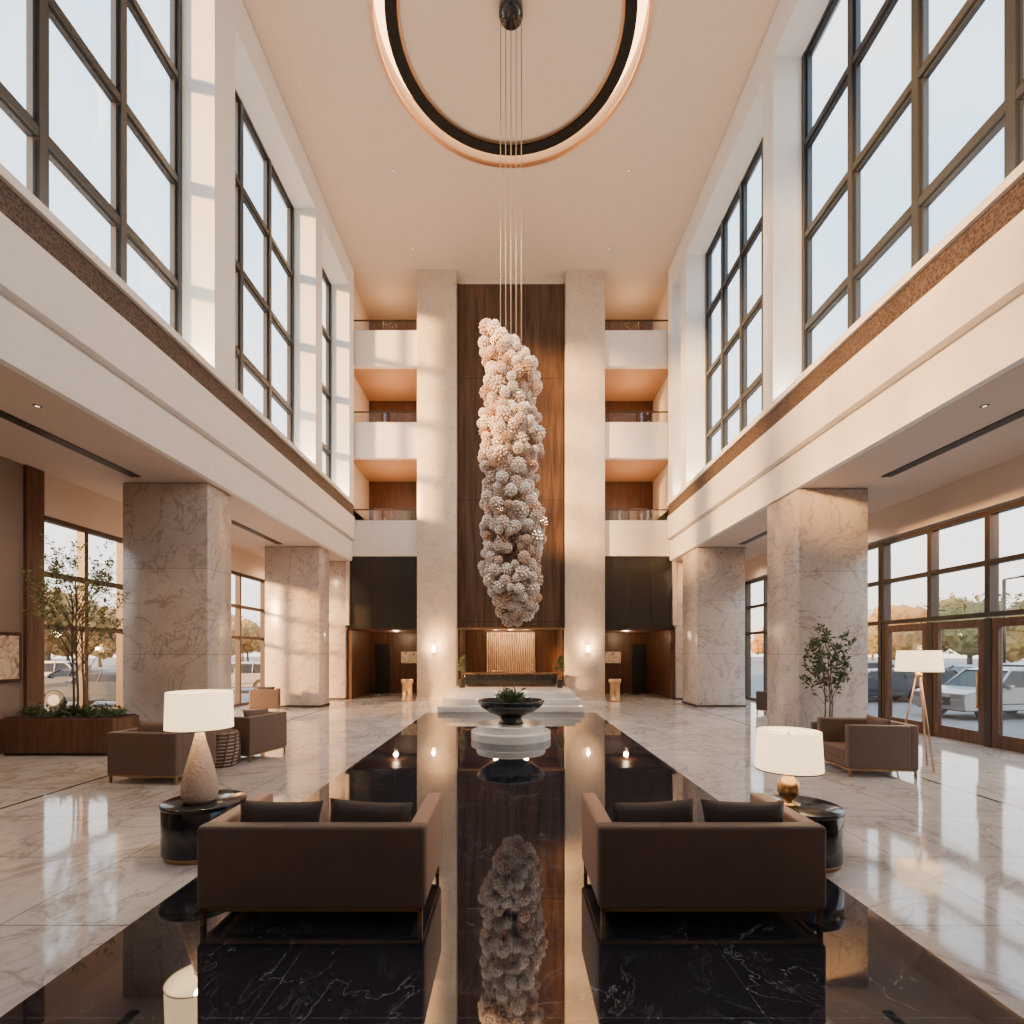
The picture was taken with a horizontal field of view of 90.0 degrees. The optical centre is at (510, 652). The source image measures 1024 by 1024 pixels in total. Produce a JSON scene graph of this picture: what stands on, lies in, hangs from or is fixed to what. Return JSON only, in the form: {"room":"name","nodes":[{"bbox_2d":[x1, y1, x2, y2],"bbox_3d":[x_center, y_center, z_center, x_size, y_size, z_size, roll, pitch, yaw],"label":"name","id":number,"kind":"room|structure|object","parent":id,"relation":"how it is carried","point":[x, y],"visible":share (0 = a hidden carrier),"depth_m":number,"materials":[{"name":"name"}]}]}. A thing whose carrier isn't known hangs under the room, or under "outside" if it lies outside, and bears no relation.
{"room":"hotel lobby","nodes":[
{"label":"hotel lobby","id":0,"kind":"room"},
{"bbox_2d":[0,456,264,753],"bbox_3d":[-10.115,-0.850,9.500,0.370,6.000,31.000,0,0,0],"label":"wall","id":1,"kind":"structure","parent":0,"point":[28,494],"depth_m":10.58,"materials":[{"name":"paint"}]},
{"bbox_2d":[0,632,21,682],"bbox_3d":[-9.960,0.100,9.950,0.070,1.000,0.900,0,0,0],"label":"picture frame","id":2,"kind":"object","parent":1,"relation":"attached to","point":[10,642],"visible":1,"depth_m":10.16,"materials":[{"name":"brown metal"}]},
{"bbox_2d":[45,516,264,711],"bbox_3d":[-10.120,-0.475,17.875,0.180,4.960,13.960,0,0,0],"label":"window","id":3,"kind":"structure","parent":1,"relation":"in","point":[82,532],"depth_m":13.25,"materials":[{"name":"brown metal"}]},
{"bbox_2d":[0,364,364,560],"bbox_3d":[-8.565,-5.025,9.450,3.470,2.350,30.900,0,0,0],"label":"ceiling","id":4,"kind":"structure","parent":0,"point":[58,417],"depth_m":10.07,"materials":[{"name":"paint"}]},
{"bbox_2d":[0,410,282,544],"bbox_3d":[-8.210,-3.841,11.850,0.220,0.022,12.700,0,0,0],"label":"trim air slot","id":5,"kind":"object","parent":4,"relation":"attached to","point":[4,415],"visible":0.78,"depth_m":9.67,"materials":[{"name":"black metal"}]},
{"bbox_2d":[182,0,353,500],"bbox_3d":[-7.100,-11.140,7.750,1.000,9.720,27.500,0,0,0],"label":"wall","id":6,"kind":"structure","parent":0,"point":[222,52],"depth_m":12.22,"materials":[{"name":"white paint"}]},
{"bbox_2d":[0,0,181,335],"bbox_3d":[-7.420,-10.650,7.200,0.200,8.840,8.440,0,0,0],"label":"window","id":7,"kind":"structure","parent":6,"relation":"in","point":[33,121],"depth_m":9.55,"materials":[{"name":"metal"}]},
{"bbox_2d":[235,89,293,443],"bbox_3d":[-7.420,-10.650,14.775,0.200,8.840,5.090,0,0,0],"label":"window","id":8,"kind":"structure","parent":6,"relation":"in","point":[242,197],"depth_m":15.46,"materials":[{"name":"metal"}]},
{"bbox_2d":[322,267,331,479],"bbox_3d":[-7.420,-10.650,19.400,0.200,8.840,3.040,0,0,0],"label":"window","id":9,"kind":"structure","parent":6,"relation":"in","point":[327,333],"depth_m":20.71,"materials":[{"name":"metal"}]},
{"bbox_2d":[345,286,368,625],"bbox_3d":[-6.940,-8.575,23.080,0.220,14.850,3.120,0,0,0],"label":"wall","id":10,"kind":"structure","parent":0,"point":[361,402],"depth_m":22.93,"materials":[{"name":"paint"}]},
{"bbox_2d":[0,163,354,560],"bbox_3d":[-7.075,-5.065,7.775,1.050,2.430,27.550,0,0,0],"label":"balcony parapet","id":11,"kind":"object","parent":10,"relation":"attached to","point":[70,326],"depth_m":8.94,"materials":[{"name":"white paint"}]},
{"bbox_2d":[347,557,416,698],"bbox_3d":[-5.450,-1.020,23.440,3.000,6.040,3.520,0,0,0],"label":"wall","id":12,"kind":"structure","parent":0,"point":[383,590],"depth_m":21.70,"materials":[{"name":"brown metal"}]},
{"bbox_2d":[400,651,416,663],"bbox_3d":[-4.850,0.250,24.950,1.100,0.660,0.060,0,0,0],"label":"picture frame","id":13,"kind":"object","parent":12,"relation":"attached to","point":[406,657],"visible":0.64,"depth_m":24.92,"materials":[{"name":"brown metal"}]},
{"bbox_2d":[416,270,457,699],"bbox_3d":[-3.115,-7.000,22.985,1.690,18.000,3.230,0,0,0],"label":"column","id":14,"kind":"structure","parent":12,"relation":"attached to","point":[437,673],"depth_m":21.40,"materials":[{"name":"beige stone"}]},
{"bbox_2d":[432,644,435,652],"bbox_3d":[-3.200,-0.150,21.325,0.140,0.400,0.200,0,0,0],"label":"wall sconce","id":15,"kind":"object","parent":14,"relation":"attached to","point":[433,645],"visible":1,"depth_m":21.25,"materials":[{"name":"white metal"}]},
{"bbox_2d":[369,321,416,519],"bbox_3d":[-5.490,-8.575,24.740,3.120,14.850,0.320,0,0,0],"label":"wall","id":16,"kind":"structure","parent":0,"point":[382,495],"depth_m":24.65,"materials":[{"name":"brown wood"}]},
{"bbox_2d":[350,509,416,556],"bbox_3d":[-5.385,-5.055,23.090,2.870,1.990,3.020,0,0,0],"label":"balcony","id":17,"kind":"object","parent":16,"relation":"attached to","point":[373,538],"visible":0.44,"depth_m":21.58,"materials":[{"name":"white paint"}]},
{"bbox_2d":[354,320,416,400],"bbox_3d":[-5.385,-13.065,23.090,2.870,1.990,3.020,0,0,0],"label":"balcony","id":18,"kind":"object","parent":16,"relation":"attached to","point":[385,361],"visible":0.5,"depth_m":21.58,"materials":[{"name":"white paint"}]},
{"bbox_2d":[354,411,416,481],"bbox_3d":[-5.385,-9.195,23.090,2.870,1.990,3.020,0,0,0],"label":"balcony","id":19,"kind":"object","parent":16,"relation":"attached to","point":[383,451],"visible":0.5,"depth_m":21.58,"materials":[{"name":"white paint"}]},
{"bbox_2d":[242,0,779,319],"bbox_3d":[0.000,-16.450,9.650,15.200,0.900,31.300,0,0,0],"label":"ceiling","id":20,"kind":"structure","parent":0,"point":[352,128],"depth_m":15.70,"materials":[{"name":"paint"}]},
{"bbox_2d":[369,0,652,167],"bbox_3d":[0.000,-16.190,13.300,7.100,0.520,7.100,0,0,0],"label":"ceiling light","id":21,"kind":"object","parent":20,"relation":"attached to","point":[387,11],"depth_m":14.58,"materials":[{"name":"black metal"}]},
{"bbox_2d":[477,0,547,626],"bbox_3d":[0.028,-8.371,12.827,1.776,15.498,1.609,0,0,-3],"label":"sculpture","id":22,"kind":"object","parent":20,"relation":"hanging from","point":[505,434],"visible":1,"depth_m":12.39,"materials":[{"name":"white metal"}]},
{"bbox_2d":[457,278,564,629],"bbox_3d":[0.000,-8.480,23.230,4.580,15.020,2.740,0,0,0],"label":"wall","id":23,"kind":"structure","parent":0,"point":[478,299],"depth_m":21.90,"materials":[{"name":"brown wood"}]},
{"bbox_2d":[458,630,563,684],"bbox_3d":[0.000,0.400,23.450,4.580,3.200,2.700,0,0,0],"label":"wall niche","id":24,"kind":"object","parent":23,"relation":"in","point":[549,644],"visible":0.34,"depth_m":24.60,"materials":[{"name":"brown wood"}]},
{"bbox_2d":[487,632,534,671],"bbox_3d":[0.000,0.050,24.462,2.310,2.000,0.195,0,0,0],"label":"artwork","id":25,"kind":"object","parent":24,"relation":"attached to","point":[506,651],"visible":0.9,"depth_m":24.43,"materials":[{"name":"beige wood"}]},
{"bbox_2d":[0,693,1023,1023],"bbox_3d":[0.000,2.075,9.650,20.600,0.150,31.300,0,0,0],"label":"floor","id":26,"kind":"structure","parent":0,"point":[923,913],"depth_m":3.98,"materials":[{"name":"stone"}]},
{"bbox_2d":[0,533,138,755],"bbox_3d":[-8.746,-0.164,10.142,2.320,4.327,1.761,0,0,0],"label":"potted tree","id":27,"kind":"object","parent":26,"relation":"on","point":[79,730],"visible":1,"depth_m":9.90,"materials":[{"name":"brown wood"}]},
{"bbox_2d":[107,720,215,784],"bbox_3d":[-5.553,1.538,8.197,1.150,0.924,0.900,0,0,6],"label":"armchair","id":28,"kind":"object","parent":26,"relation":"on","point":[145,750],"visible":0.8,"depth_m":7.77,"materials":[{"name":"brown fabric"}]},
{"bbox_2d":[123,483,230,721],"bbox_3d":[-7.840,-0.920,12.100,1.970,5.840,1.030,0,0,0],"label":"marble column","id":29,"kind":"structure","parent":26,"relation":"on","point":[177,536],"depth_m":11.60,"materials":[{"name":"beige stone"}]},
{"bbox_2d":[159,790,246,865],"bbox_3d":[-3.080,1.740,5.150,0.760,0.520,0.760,0,0,0],"label":"drum side table","id":30,"kind":"object","parent":26,"relation":"on","point":[180,821],"visible":0.61,"depth_m":4.81,"materials":[{"name":"black metal"}]},
{"bbox_2d":[163,689,233,804],"bbox_3d":[-3.100,0.935,5.100,0.604,1.090,0.604,0,0,0],"label":"table lamp","id":31,"kind":"object","parent":30,"relation":"on","point":[198,712],"visible":1,"depth_m":4.96,"materials":[{"name":"fabric"}]},
{"bbox_2d":[215,729,240,767],"bbox_3d":[-5.100,1.690,9.050,0.582,0.620,0.582,0,0,0],"label":"side table","id":32,"kind":"object","parent":26,"relation":"on","point":[228,745],"visible":0.58,"depth_m":8.89,"materials":[{"name":"wicker"}]},
{"bbox_2d":[230,708,286,761],"bbox_3d":[-5.035,1.535,9.867,0.900,0.930,1.000,0,0,15],"label":"armchair","id":33,"kind":"object","parent":26,"relation":"on","point":[261,730],"visible":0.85,"depth_m":9.60,"materials":[{"name":"brown fabric"}]},
{"bbox_2d":[249,686,280,710],"bbox_3d":[-8.445,1.577,17.599,0.900,0.846,0.850,0,0,-20],"label":"armchair","id":34,"kind":"object","parent":26,"relation":"on","point":[259,697],"visible":0.98,"depth_m":17.23,"materials":[{"name":"beige leather"}]},
{"bbox_2d":[265,547,329,706],"bbox_3d":[-7.950,-0.920,19.100,2.030,5.840,1.030,0,0,0],"label":"marble column","id":35,"kind":"structure","parent":26,"relation":"on","point":[296,578],"depth_m":18.60,"materials":[{"name":"beige stone"}]},
{"bbox_2d":[197,793,440,925],"bbox_3d":[-1.460,1.575,4.195,1.660,0.850,0.950,0,0,0],"label":"sofa","id":36,"kind":"object","parent":26,"relation":"on","point":[262,854],"visible":1,"depth_m":3.72,"materials":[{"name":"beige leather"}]},
{"bbox_2d":[329,561,349,699],"bbox_3d":[-7.690,-0.920,22.100,1.450,5.840,1.030,0,0,0],"label":"marble column","id":37,"kind":"structure","parent":26,"relation":"on","point":[338,629],"depth_m":21.60,"materials":[{"name":"beige stone"}]},
{"bbox_2d":[401,679,412,701],"bbox_3d":[-4.250,1.550,20.950,0.500,0.900,0.500,0,0,0],"label":"waste bin","id":38,"kind":"object","parent":26,"relation":"on","point":[406,683],"visible":1,"depth_m":20.76,"materials":[{"name":"gold metal"}]},
{"bbox_2d":[437,685,584,711],"bbox_3d":[0.000,1.700,20.775,4.900,0.600,7.550,0,0,0],"label":"steps","id":39,"kind":"structure","parent":26,"relation":"on","point":[457,699],"depth_m":17.73,"materials":[{"name":"white stone"}]},
{"bbox_2d":[455,654,466,687],"bbox_3d":[-1.970,0.733,20.300,0.513,1.333,0.502,0,0,0],"label":"potted topiary","id":40,"kind":"object","parent":39,"relation":"on","point":[461,682],"visible":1,"depth_m":20.23,"materials":[{"name":"green plant"}]},
{"bbox_2d":[463,670,558,686],"bbox_3d":[0.000,1.070,21.100,3.900,0.660,0.680,0,0,0],"label":"reception desk","id":41,"kind":"object","parent":39,"relation":"on","point":[496,678],"visible":0.92,"depth_m":20.80,"materials":[{"name":"black paint"}]},
{"bbox_2d":[553,653,565,687],"bbox_3d":[1.925,0.722,20.294,0.550,1.356,0.488,0,0,0],"label":"potted topiary","id":42,"kind":"object","parent":39,"relation":"on","point":[559,682],"visible":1,"depth_m":20.24,"materials":[{"name":"green plant"}]},
{"bbox_2d":[471,684,550,744],"bbox_3d":[0.000,1.364,12.000,1.860,1.273,1.860,0,0,0],"label":"fountain","id":43,"kind":"object","parent":26,"relation":"on","point":[510,706],"visible":1,"depth_m":11.47,"materials":[{"name":"stone"}]},
{"bbox_2d":[495,684,531,702],"bbox_3d":[0.019,0.974,12.051,0.841,0.493,0.855,0,0,-14],"label":"plant","id":44,"kind":"object","parent":43,"relation":"on","point":[510,696],"depth_m":11.91,"materials":[{"name":"green plant"}]},
{"bbox_2d":[609,679,620,701],"bbox_3d":[4.250,1.550,20.950,0.500,0.900,0.500,0,0,0],"label":"waste bin","id":45,"kind":"object","parent":26,"relation":"on","point":[614,683],"visible":1,"depth_m":20.76,"materials":[{"name":"gold metal"}]},
{"bbox_2d":[672,561,682,699],"bbox_3d":[7.690,-0.920,22.100,1.450,5.840,1.030,0,0,0],"label":"marble column","id":46,"kind":"structure","parent":26,"relation":"on","point":[678,628],"depth_m":21.60,"materials":[{"name":"beige stone"}]},
{"bbox_2d":[582,793,825,925],"bbox_3d":[1.470,1.576,4.195,1.660,0.847,0.950,0,0,0],"label":"sofa","id":47,"kind":"object","parent":26,"relation":"on","point":[761,854],"visible":1,"depth_m":3.72,"materials":[{"name":"brown fabric"}]},
{"bbox_2d":[682,547,745,706],"bbox_3d":[7.680,-0.920,19.500,1.790,5.840,1.630,0,0,0],"label":"marble column","id":48,"kind":"structure","parent":26,"relation":"on","point":[713,577],"depth_m":18.70,"materials":[{"name":"beige stone"}]},
{"bbox_2d":[756,691,766,713],"bbox_3d":[8.588,1.580,16.568,0.900,0.840,0.850,0,0,-30],"label":"armchair","id":49,"kind":"object","parent":26,"relation":"on","point":[761,696],"visible":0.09,"depth_m":16.53,"materials":[{"name":"beige leather"}]},
{"bbox_2d":[767,794,844,872],"bbox_3d":[2.800,1.740,4.980,0.760,0.520,0.760,0,0,0],"label":"drum side table","id":50,"kind":"object","parent":26,"relation":"on","point":[830,815],"visible":0.37,"depth_m":4.67,"materials":[{"name":"black metal"}]},
{"bbox_2d":[754,726,824,807],"bbox_3d":[2.700,1.120,4.980,0.604,0.720,0.604,0,0,0],"label":"table lamp","id":51,"kind":"object","parent":50,"relation":"on","point":[789,752],"visible":0.95,"depth_m":4.78,"materials":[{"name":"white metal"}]},
{"bbox_2d":[766,489,867,728],"bbox_3d":[7.565,-0.920,12.750,1.660,5.840,1.530,0,0,0],"label":"marble column","id":52,"kind":"structure","parent":26,"relation":"on","point":[817,539],"depth_m":12.00,"materials":[{"name":"beige stone"}]},
{"bbox_2d":[799,622,856,729],"bbox_3d":[6.924,0.675,11.115,1.037,2.649,0.989,0,0,0],"label":"tree","id":53,"kind":"object","parent":26,"relation":"on","point":[818,667],"visible":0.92,"depth_m":11.11,"materials":[{"name":"green plant"}]},
{"bbox_2d":[817,714,918,778],"bbox_3d":[5.978,1.539,8.655,1.050,0.922,1.050,0,0,6],"label":"armchair","id":54,"kind":"object","parent":26,"relation":"on","point":[870,743],"visible":0.89,"depth_m":8.16,"materials":[{"name":"brown leather"}]},
{"bbox_2d":[894,650,944,771],"bbox_3d":[7.050,0.986,8.850,0.684,2.033,0.684,0,0,0],"label":"floor lamp","id":55,"kind":"object","parent":26,"relation":"on","point":[923,661],"visible":1,"depth_m":8.65,"materials":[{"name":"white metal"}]},
{"bbox_2d":[564,270,605,699],"bbox_3d":[3.115,-7.000,22.985,1.690,18.000,3.230,0,0,0],"label":"pier","id":56,"kind":"object","parent":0,"point":[584,673],"depth_m":21.40,"materials":[{"name":"beige stone"}]},
{"bbox_2d":[586,644,589,652],"bbox_3d":[3.200,-0.150,21.325,0.140,0.400,0.200,0,0,0],"label":"wall sconce","id":57,"kind":"object","parent":56,"relation":"attached to","point":[587,645],"visible":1,"depth_m":21.26,"materials":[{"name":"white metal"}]},
{"bbox_2d":[605,321,652,519],"bbox_3d":[5.490,-8.575,24.740,3.120,14.850,0.320,0,0,0],"label":"wall","id":58,"kind":"structure","parent":0,"point":[618,495],"depth_m":24.65,"materials":[{"name":"brown wood"}]},
{"bbox_2d":[605,320,667,400],"bbox_3d":[5.385,-13.065,23.090,2.870,1.990,3.020,0,0,0],"label":"balcony","id":59,"kind":"object","parent":58,"relation":"attached to","point":[636,361],"visible":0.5,"depth_m":21.58,"materials":[{"name":"white paint"}]},
{"bbox_2d":[605,411,667,481],"bbox_3d":[5.385,-9.195,23.090,2.870,1.990,3.020,0,0,0],"label":"balcony","id":60,"kind":"object","parent":58,"relation":"attached to","point":[634,451],"visible":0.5,"depth_m":21.58,"materials":[{"name":"white paint"}]},
{"bbox_2d":[605,509,671,556],"bbox_3d":[5.385,-5.055,23.090,2.870,1.990,3.020,0,0,0],"label":"balcony","id":61,"kind":"object","parent":58,"relation":"attached to","point":[623,538],"visible":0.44,"depth_m":21.58,"materials":[{"name":"white paint"}]},
{"bbox_2d":[605,557,674,698],"bbox_3d":[5.450,-1.020,23.440,3.000,6.040,3.520,0,0,0],"label":"wall","id":62,"kind":"structure","parent":0,"point":[638,590],"depth_m":21.70,"materials":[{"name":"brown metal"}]},
{"bbox_2d":[605,651,621,663],"bbox_3d":[4.850,0.250,24.950,1.100,0.660,0.060,0,0,0],"label":"picture frame","id":63,"kind":"object","parent":62,"relation":"attached to","point":[611,657],"visible":0.64,"depth_m":24.92,"materials":[{"name":"brown metal"}]},
{"bbox_2d":[653,286,676,625],"bbox_3d":[6.940,-8.575,23.080,0.220,14.850,3.120,0,0,0],"label":"wall","id":64,"kind":"structure","parent":0,"point":[660,402],"depth_m":22.93,"materials":[{"name":"paint"}]},
{"bbox_2d":[668,0,840,500],"bbox_3d":[7.100,-11.140,7.750,1.000,9.720,27.500,0,0,0],"label":"wall","id":65,"kind":"structure","parent":0,"point":[769,105],"depth_m":13.33,"materials":[{"name":"white paint"}]},
{"bbox_2d":[705,137,762,465],"bbox_3d":[7.420,-10.650,16.350,0.200,8.840,5.940,0,0,0],"label":"window","id":66,"kind":"structure","parent":65,"relation":"in","point":[745,245],"depth_m":17.46,"materials":[{"name":"metal"}]},
{"bbox_2d":[667,161,1023,560],"bbox_3d":[7.075,-5.065,7.775,1.050,2.430,27.550,0,0,0],"label":"balcony parapet","id":67,"kind":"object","parent":65,"relation":"attached to","point":[952,325],"depth_m":8.91,"materials":[{"name":"white paint"}]},
{"bbox_2d":[802,0,1023,372],"bbox_3d":[7.420,-10.650,8.400,0.200,8.840,9.040,0,0,0],"label":"window","id":68,"kind":"structure","parent":65,"relation":"in","point":[1009,115],"depth_m":10.16,"materials":[{"name":"metal"}]},
{"bbox_2d":[657,363,1023,561],"bbox_3d":[8.565,-5.025,9.450,3.470,2.350,30.900,0,0,0],"label":"ceiling","id":69,"kind":"structure","parent":0,"point":[1004,394],"depth_m":10.02,"materials":[{"name":"paint"}]},
{"bbox_2d":[739,409,1023,544],"bbox_3d":[8.210,-3.841,11.850,0.220,0.022,12.700,0,0,0],"label":"trim air slot","id":70,"kind":"object","parent":69,"relation":"attached to","point":[1019,414],"visible":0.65,"depth_m":9.48,"materials":[{"name":"black metal"}]},
{"bbox_2d":[745,455,1023,581],"bbox_3d":[10.150,-0.850,9.500,0.300,6.000,31.000,0,0,0],"label":"wall","id":71,"kind":"structure","parent":0,"point":[1002,484],"depth_m":11.73,"materials":[{"name":"paint"}]},
{"bbox_2d":[745,542,887,717],"bbox_3d":[10.140,-0.505,19.375,0.200,4.990,10.970,0,0,0],"label":"window","id":72,"kind":"structure","parent":71,"relation":"in","point":[748,607],"depth_m":20.28,"materials":[{"name":"brown metal"}]},
{"bbox_2d":[882,622,928,734],"bbox_3d":[10.081,0.640,13.080,0.238,2.720,1.560,0,0,0],"label":"door","id":73,"kind":"structure","parent":71,"relation":"in","point":[887,631],"depth_m":13.63,"materials":[{"name":"brown wood"}]},
{"bbox_2d":[881,499,1023,624],"bbox_3d":[10.140,-1.875,11.575,0.200,2.250,4.670,0,0,0],"label":"window","id":74,"kind":"structure","parent":71,"relation":"in","point":[991,562],"depth_m":11.79,"materials":[{"name":"brown metal"}]},
{"bbox_2d":[929,618,986,746],"bbox_3d":[10.081,0.640,11.550,0.238,2.720,1.500,0,0,0],"label":"door","id":75,"kind":"structure","parent":71,"relation":"in","point":[936,728],"depth_m":11.43,"materials":[{"name":"brown wood"}]},
{"bbox_2d":[987,616,1023,753],"bbox_3d":[10.081,0.640,10.050,0.238,2.720,1.500,0,0,0],"label":"door","id":76,"kind":"structure","parent":71,"relation":"in","point":[995,737],"depth_m":10.61,"materials":[{"name":"brown wood"}]},
{"label":"outside","id":77,"kind":"structure","parent":0,"visible":0},
{"bbox_2d":[45,657,1023,737],"bbox_3d":[0.000,2.255,100.000,320.000,0.190,320.000,0,0,0],"label":"ground","id":78,"kind":"structure","parent":77,"point":[1013,723],"depth_m":20.78,"materials":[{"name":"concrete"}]},
{"bbox_2d":[45,661,93,674],"bbox_3d":[-25.995,1.335,30.000,4.770,1.670,2.100,0,0,-3],"label":"car","id":79,"kind":"object","parent":78,"relation":"on","point":[50,666],"visible":0.04,"depth_m":29.25,"materials":[{"name":"silver metal"}]},
{"bbox_2d":[45,599,113,660],"bbox_3d":[-48.720,-1.855,54.774,12.101,8.141,11.783,0,0,-23],"label":"tree","id":80,"kind":"object","parent":78,"relation":"on","point":[53,646],"visible":0.18,"depth_m":53.71,"materials":[{"name":"green plant"}]},
{"bbox_2d":[45,671,115,708],"bbox_3d":[-16.005,1.455,20.500,4.770,1.430,2.100,0,0,-6],"label":"car","id":81,"kind":"object","parent":78,"relation":"on","point":[101,685],"visible":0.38,"depth_m":19.58,"materials":[{"name":"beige metal"}]},
{"bbox_2d":[45,667,115,683],"bbox_3d":[-20.505,1.455,24.500,4.770,1.430,2.100,0,0,0],"label":"car","id":82,"kind":"object","parent":78,"relation":"on","point":[58,676],"visible":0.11,"depth_m":23.69,"materials":[{"name":"silver metal"}]},
{"bbox_2d":[46,589,114,660],"bbox_3d":[-53.886,-2.656,59.678,14.111,9.749,14.492,0,0,7],"label":"tree","id":83,"kind":"object","parent":78,"relation":"on","point":[52,590],"visible":0.06,"depth_m":59.72,"materials":[{"name":"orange plant"}]},
{"bbox_2d":[52,624,113,660],"bbox_3d":[-55.665,-1.376,63.431,9.735,7.180,10.837,0,0,-29],"label":"tree","id":84,"kind":"object","parent":78,"relation":"on","point":[66,643],"visible":0.09,"depth_m":62.78,"materials":[{"name":"green plant"}]},
{"bbox_2d":[88,604,115,667],"bbox_3d":[-54.559,-2.123,69.287,12.902,8.680,12.563,0,0,33],"label":"tree","id":85,"kind":"object","parent":78,"relation":"on","point":[103,643],"visible":0.21,"depth_m":68.22,"materials":[{"name":"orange plant"}]},
{"bbox_2d":[92,647,115,659],"bbox_3d":[-55.473,-1.631,73.484,10.430,7.693,11.611,0,0,-10],"label":"tree","id":86,"kind":"object","parent":78,"relation":"on","point":[104,656],"visible":0.02,"depth_m":73.11,"materials":[{"name":"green plant"}]},
{"bbox_2d":[231,623,247,656],"bbox_3d":[-53.204,-2.105,94.227,11.719,8.644,13.046,0,0,26],"label":"tree","id":87,"kind":"object","parent":78,"relation":"on","point":[242,640],"visible":0.03,"depth_m":91.16,"materials":[{"name":"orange plant"}]},
{"bbox_2d":[231,661,259,687],"bbox_3d":[-14.805,1.335,28.000,4.770,1.670,2.100,0,0,-6],"label":"car","id":88,"kind":"object","parent":78,"relation":"on","point":[250,670],"visible":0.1,"depth_m":27.21,"materials":[{"name":"silver metal"}]},
{"bbox_2d":[231,614,259,651],"bbox_3d":[-51.963,-2.589,89.468,14.705,9.615,14.714,0,0,-24],"label":"tree","id":89,"kind":"object","parent":78,"relation":"on","point":[232,616],"visible":0.04,"depth_m":87.63,"materials":[{"name":"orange plant"}]},
{"bbox_2d":[241,619,259,660],"bbox_3d":[-53.311,-2.253,104.617,13.673,8.941,13.682,0,0,34],"label":"tree","id":90,"kind":"object","parent":78,"relation":"on","point":[253,645],"visible":0.48,"depth_m":102.87,"materials":[{"name":"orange plant"}]},
{"bbox_2d":[751,630,762,654],"bbox_3d":[57.209,-1.628,114.498,11.761,7.685,11.754,0,0,-44],"label":"tree","id":91,"kind":"object","parent":78,"relation":"on","point":[758,645],"visible":0.3,"depth_m":114.47,"materials":[{"name":"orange plant"}]},
{"bbox_2d":[754,628,762,652],"bbox_3d":[58.240,-2.139,108.534,13.324,8.712,13.333,0,0,-18],"label":"tree","id":92,"kind":"object","parent":78,"relation":"on","point":[760,636],"visible":0.03,"depth_m":110.07,"materials":[{"name":"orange plant"}]},
{"bbox_2d":[868,647,877,660],"bbox_3d":[55.356,-1.591,79.286,11.640,7.611,11.648,0,0,-35],"label":"tree","id":93,"kind":"object","parent":78,"relation":"on","point":[869,652],"visible":0.02,"depth_m":77.37,"materials":[{"name":"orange plant"}]},
{"bbox_2d":[868,661,894,668],"bbox_3d":[22.005,1.335,31.000,4.770,1.670,2.100,0,0,2],"label":"car","id":94,"kind":"object","parent":78,"relation":"on","point":[871,664],"visible":0.02,"depth_m":30.27,"materials":[{"name":"silver metal"}]},
{"bbox_2d":[868,668,919,701],"bbox_3d":[15.995,1.455,22.800,4.770,1.430,2.100,0,0,0],"label":"car","id":95,"kind":"object","parent":78,"relation":"on","point":[902,682],"visible":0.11,"depth_m":21.88,"materials":[{"name":"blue metal"}]},
{"bbox_2d":[868,604,922,627],"bbox_3d":[53.948,-2.492,73.987,14.416,9.420,14.407,0,0,21],"label":"tree","id":96,"kind":"object","parent":78,"relation":"on","point":[870,617],"visible":0.04,"depth_m":74.50,"materials":[{"name":"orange plant"}]},
{"bbox_2d":[868,610,948,660],"bbox_3d":[51.313,-1.788,68.370,12.086,8.008,10.856,0,0,26],"label":"tree","id":97,"kind":"object","parent":78,"relation":"on","point":[873,629],"visible":0.09,"depth_m":67.93,"materials":[{"name":"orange plant"}]},
{"bbox_2d":[868,603,950,654],"bbox_3d":[49.135,-1.982,64.623,12.152,8.396,12.481,0,0,11],"label":"tree","id":98,"kind":"object","parent":78,"relation":"on","point":[899,639],"visible":0.36,"depth_m":62.56,"materials":[{"name":"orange plant"}]},
{"bbox_2d":[892,668,957,698],"bbox_3d":[18.995,1.455,24.500,4.770,1.430,2.100,0,0,-5],"label":"car","id":99,"kind":"object","parent":78,"relation":"on","point":[949,673],"visible":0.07,"depth_m":23.78,"materials":[{"name":"grey metal"}]},
{"bbox_2d":[897,597,1023,664],"bbox_3d":[48.995,-1.769,53.706,12.028,7.969,10.805,0,0,-19],"label":"tree","id":100,"kind":"object","parent":78,"relation":"on","point":[957,638],"visible":0.37,"depth_m":52.27,"materials":[{"name":"green plant"}]},
{"bbox_2d":[946,665,977,672],"bbox_3d":[26.995,1.455,29.999,4.770,1.430,2.100,0,0,-11],"label":"car","id":101,"kind":"object","parent":78,"relation":"on","point":[958,668],"visible":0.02,"depth_m":30.01,"materials":[{"name":"grey metal"}]},
{"bbox_2d":[916,592,1017,664],"bbox_3d":[52.128,-2.317,59.263,13.688,9.069,12.296,0,0,-25],"label":"tree","id":102,"kind":"object","parent":78,"relation":"on","point":[952,598],"visible":0.16,"depth_m":58.66,"materials":[{"name":"green plant"}]},
{"bbox_2d":[912,667,1023,717],"bbox_3d":[16.395,1.335,17.199,4.770,1.670,2.100,0,0,-7],"label":"car","id":103,"kind":"object","parent":78,"relation":"on","point":[959,693],"visible":0.55,"depth_m":16.39,"materials":[{"name":"silver metal"}]},
{"bbox_2d":[950,592,1023,654],"bbox_3d":[50.564,-1.903,49.626,11.170,8.239,12.435,0,0,-22],"label":"tree","id":104,"kind":"object","parent":78,"relation":"on","point":[1015,631],"visible":0.37,"depth_m":49.06,"materials":[{"name":"green plant"}]},
{"bbox_2d":[1003,626,1005,662],"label":"street lamp","id":105,"kind":"object","parent":78,"relation":"on","point":[1004,628],"depth_m":26.93,"materials":[{"name":"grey metal"}]},
{"bbox_2d":[1002,575,1023,610],"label":"street lamp","id":106,"kind":"object","parent":78,"relation":"on","point":[1004,609],"depth_m":26.96,"materials":[{"name":"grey metal"}]},
{"bbox_2d":[1003,662,1023,666],"bbox_3d":[24.495,1.335,24.500,4.770,1.670,2.100,0,0,-6],"label":"car","id":107,"kind":"object","parent":78,"relation":"on","point":[1020,664],"visible":0.02,"depth_m":24.57,"materials":[{"name":"silver metal"}]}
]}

